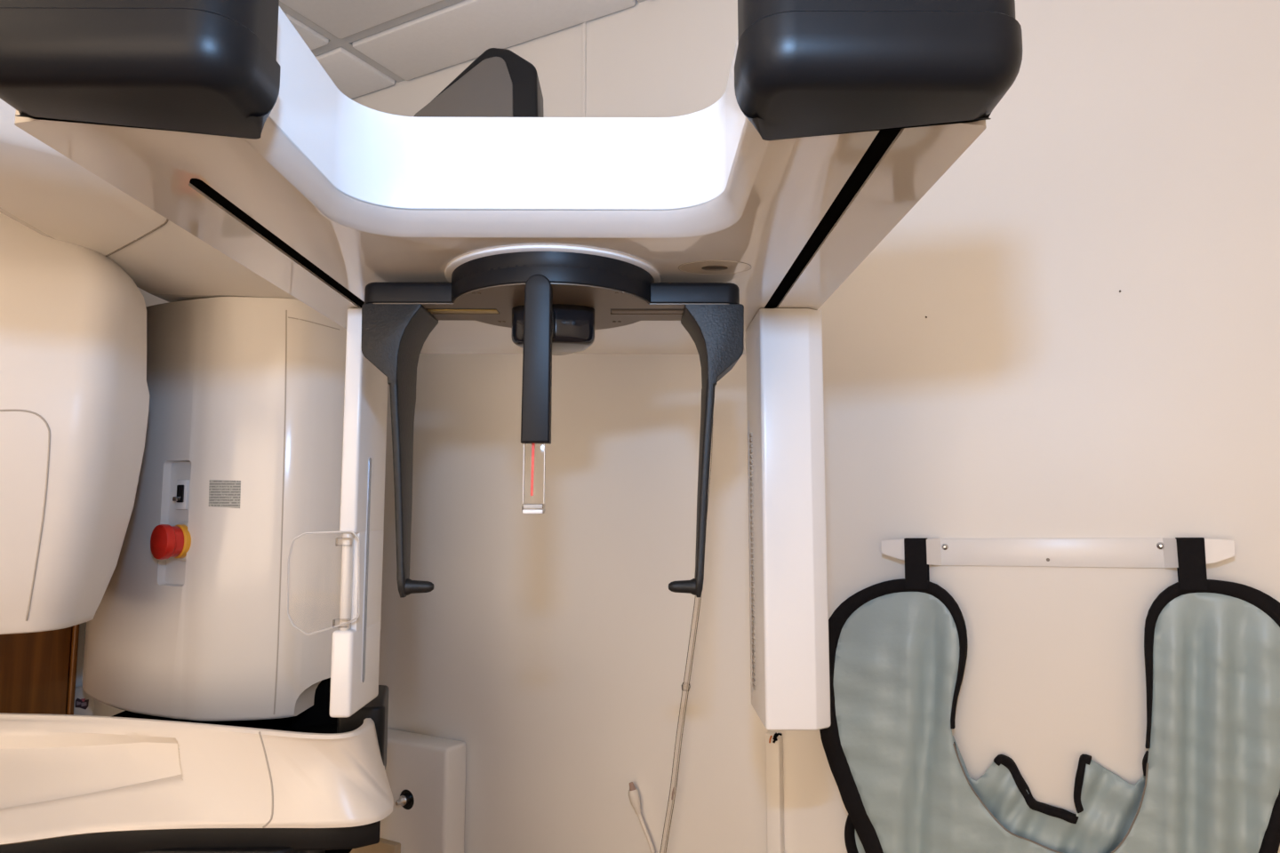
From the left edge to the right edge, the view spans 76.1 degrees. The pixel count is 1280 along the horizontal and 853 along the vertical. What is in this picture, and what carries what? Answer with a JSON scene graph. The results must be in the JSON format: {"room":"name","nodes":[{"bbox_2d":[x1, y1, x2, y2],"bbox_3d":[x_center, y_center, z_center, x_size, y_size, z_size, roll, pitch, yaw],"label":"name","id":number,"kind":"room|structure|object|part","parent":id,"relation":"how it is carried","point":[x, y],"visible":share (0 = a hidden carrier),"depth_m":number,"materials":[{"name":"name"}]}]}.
{"room":"dental clinic","nodes":[
{"label":"dental clinic","id":0,"kind":"room"},
{"bbox_2d":[75,287,168,716],"bbox_3d":[-1.622,0.252,0.212,0.100,2.540,3.678,-3,-6,28],"label":"wall","id":1,"kind":"structure","parent":0,"point":[100,709],"depth_m":1.39,"materials":[{"name":"paint"}]},
{"bbox_2d":[0,624,79,714],"bbox_3d":[-1.157,0.535,0.846,0.096,2.100,1.058,-3,-6,28],"label":"door","id":2,"kind":"structure","parent":1,"relation":"in","point":[38,669],"depth_m":1.29,"materials":[{"name":"brown wood"}]},
{"bbox_3d":[-1.183,0.536,0.860,0.035,2.100,1.058,-3,-6,28],"label":"frame","id":3,"kind":"part","parent":2,"relation":"part of","materials":[{"name":"brown wood"}]},
{"bbox_2d":[73,686,94,715],"bbox_3d":[-0.931,1.031,1.304,0.015,1.201,0.039,-3,-6,28],"label":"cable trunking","id":4,"kind":"object","parent":1,"relation":"attached to","point":[84,703],"visible":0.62,"depth_m":1.36,"materials":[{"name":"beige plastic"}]},
{"bbox_2d":[279,0,647,98],"bbox_3d":[-0.260,-1.025,-0.342,2.940,0.106,3.578,-3,-6,28],"label":"ceiling","id":5,"kind":"structure","parent":0,"point":[364,46],"depth_m":1.61,"materials":[{"name":"tile"}]},
{"bbox_2d":[351,0,1279,852],"bbox_3d":[0.612,0.344,1.151,3.140,2.540,0.100,-3,-6,28],"label":"wall","id":6,"kind":"structure","parent":0,"point":[1132,148],"depth_m":1.23,"materials":[{"name":"paint"}]},
{"bbox_2d":[349,838,400,852],"bbox_3d":[-0.583,0.873,1.645,0.317,0.142,0.075,-3,-6,28],"label":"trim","id":7,"kind":"structure","parent":6,"relation":"attached to","point":[384,846],"depth_m":1.56,"materials":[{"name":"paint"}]},
{"bbox_2d":[379,728,466,852],"bbox_3d":[-0.537,0.837,1.618,0.423,0.450,0.085,-3,-6,28],"label":"wall box","id":8,"kind":"object","parent":6,"relation":"attached to","point":[426,775],"visible":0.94,"depth_m":1.55,"materials":[{"name":"paint"}]},
{"bbox_3d":[-0.450,0.712,1.556,0.020,0.020,0.037,-3,-6,28],"label":"knob","id":9,"kind":"part","parent":8,"relation":"part of","materials":[{"name":"metal"}]},
{"bbox_2d":[581,21,586,117],"bbox_3d":[-0.108,-0.470,1.559,0.008,0.640,0.006,-3,-6,28],"label":"trim","id":10,"kind":"structure","parent":6,"relation":"attached to","point":[584,24],"depth_m":1.58,"materials":[{"name":"paint"}]},
{"bbox_2d":[628,782,655,852],"bbox_3d":[0.008,0.788,1.361,0.060,0.372,0.018,-2,-6,22],"label":"lead","id":11,"kind":"object","parent":6,"relation":"attached to","point":[633,793],"visible":1,"depth_m":1.38,"materials":[{"name":"white plastic"}]},
{"bbox_2d":[659,429,712,852],"bbox_3d":[0.073,0.420,1.357,0.123,0.896,0.038,-3,-6,28],"label":"clear tube","id":12,"kind":"object","parent":6,"relation":"hanging from","point":[686,690],"visible":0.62,"depth_m":1.34,"materials":[{"name":"plastic"}]},
{"bbox_2d":[765,731,783,852],"bbox_3d":[0.210,0.999,1.230,0.027,1.051,0.037,0,-6,0],"label":"cable trunking","id":13,"kind":"object","parent":6,"relation":"attached to","point":[773,740],"visible":1,"depth_m":1.27,"materials":[{"name":"paint"}]},
{"bbox_2d":[881,538,1234,568],"bbox_3d":[0.553,0.173,1.122,0.426,0.046,0.036,-3,-6,28],"label":"hanger","id":14,"kind":"object","parent":6,"relation":"attached to","point":[1094,553],"visible":1,"depth_m":1.12,"materials":[{"name":"white metal"}]},
{"bbox_2d":[819,537,1279,852],"bbox_3d":[0.531,0.513,1.086,0.596,0.732,0.061,-3,-6,30],"label":"apron","id":15,"kind":"object","parent":14,"relation":"hanging from","point":[1210,781],"visible":0.99,"depth_m":1.08,"materials":[{"name":"grey fabric"}]},
{"bbox_3d":[0.340,0.620,1.198,0.074,0.135,0.011,-3,-6,28],"label":"panel","id":16,"kind":"part","parent":15,"relation":"part of","materials":[{"name":"grey fabric"}]},
{"bbox_3d":[0.543,0.533,1.096,0.296,0.224,0.028,-3,-6,30],"label":"panel","id":17,"kind":"part","parent":15,"relation":"part of","materials":[{"name":"grey fabric"}]},
{"bbox_3d":[0.563,0.175,1.134,0.280,0.044,0.004,-3,-6,28],"label":"plate","id":18,"kind":"part","parent":14,"relation":"part of","materials":[{"name":"white metal"}]},
{"bbox_3d":[-0.260,1.500,-0.589,4.567,0.100,4.821,0,-6,0],"label":"floor","id":19,"kind":"structure","parent":0,"visible":0},
{"bbox_2d":[0,0,1022,852],"bbox_3d":[-0.454,0.545,0.887,1.302,2.088,1.126,0,-6,0],"label":"machine","id":20,"kind":"object","parent":19,"relation":"on","point":[195,480],"visible":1,"depth_m":0.84,"materials":[{"name":"white plastic"}]},
{"bbox_3d":[-0.896,-0.345,1.000,0.380,0.269,0.824,0,-6,0],"label":"support arm","id":21,"kind":"part","parent":20,"relation":"part of","materials":[{"name":"white plastic"}]},
{"bbox_2d":[176,485,183,503],"bbox_3d":[-0.649,0.095,1.155,0.011,0.025,0.004,-2,-6,21],"label":"rocker switch","id":22,"kind":"object","parent":20,"relation":"attached to","point":[180,489],"depth_m":1.15,"materials":[{"name":"black plastic"}]},
{"bbox_2d":[175,480,189,510],"bbox_3d":[-0.648,0.097,1.159,0.020,0.042,0.011,0,-6,0],"label":"switch plate","id":23,"kind":"object","parent":20,"relation":"attached to","point":[181,486],"depth_m":1.15,"materials":[{"name":"white plastic"}]},
{"bbox_2d":[177,521,191,560],"bbox_3d":[-0.640,0.161,1.148,0.055,0.055,0.006,-4,-7,33],"label":"base","id":24,"kind":"object","parent":20,"relation":"attached to","point":[184,528],"depth_m":1.13,"materials":[{"name":"yellow plastic"}]},
{"bbox_3d":[-0.303,0.159,0.846,0.010,0.104,0.014,0,-6,0],"label":"hinge rod","id":25,"kind":"part","parent":20,"relation":"part of","materials":[{"name":"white plastic"}]},
{"bbox_3d":[-0.303,0.089,0.891,0.022,0.422,0.095,0,-6,0],"label":"source panel","id":26,"kind":"part","parent":20,"relation":"part of","materials":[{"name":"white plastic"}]},
{"bbox_3d":[-0.175,-0.107,0.761,0.086,0.001,0.012,0,-6,0],"label":"guide rail","id":27,"kind":"part","parent":20,"relation":"part of","materials":[{"name":"gold metal"}]},
{"bbox_2d":[14,109,986,354],"bbox_3d":[-0.079,-0.141,0.780,0.539,0.013,0.707,0,-6,0],"label":"machine arm","id":28,"kind":"object","parent":20,"relation":"on","point":[804,196],"depth_m":0.62,"materials":[{"name":"beige plastic"}]},
{"bbox_2d":[523,504,543,508],"bbox_3d":[-0.083,0.062,0.636,0.015,0.003,0.009,0,-6,0],"label":"block","id":29,"kind":"object","parent":20,"relation":"hanging from","point":[524,506],"depth_m":0.63,"materials":[{"name":"white plastic"}]},
{"bbox_3d":[-0.079,-0.108,0.754,0.334,0.001,0.181,0,-6,0],"label":"mounting plate","id":30,"kind":"part","parent":20,"relation":"part of","materials":[{"name":"black plastic"}]},
{"bbox_3d":[-0.079,-0.122,0.755,0.339,0.028,0.185,0,-6,0],"label":"head support plate","id":31,"kind":"part","parent":20,"relation":"part of","materials":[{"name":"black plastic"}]},
{"bbox_3d":[-0.079,-0.089,0.766,0.076,0.034,0.075,0,-6,0],"label":"adjusting knob","id":32,"kind":"part","parent":20,"relation":"part of","materials":[{"name":"black plastic"}]},
{"bbox_3d":[-0.081,-0.093,0.703,0.012,0.022,0.098,0,-6,0],"label":"link arm","id":33,"kind":"part","parent":20,"relation":"part of","materials":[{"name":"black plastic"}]},
{"bbox_3d":[0.017,-0.107,0.762,0.086,0.001,0.012,0,-6,0],"label":"guide rail","id":34,"kind":"part","parent":20,"relation":"part of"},
{"bbox_2d":[749,432,755,690],"bbox_3d":[0.126,0.149,0.917,0.002,0.283,0.016,0,-6,0],"label":"grille","id":35,"kind":"object","parent":20,"relation":"attached to","point":[752,530],"depth_m":0.92,"materials":[{"name":"grey metal"}]}
]}

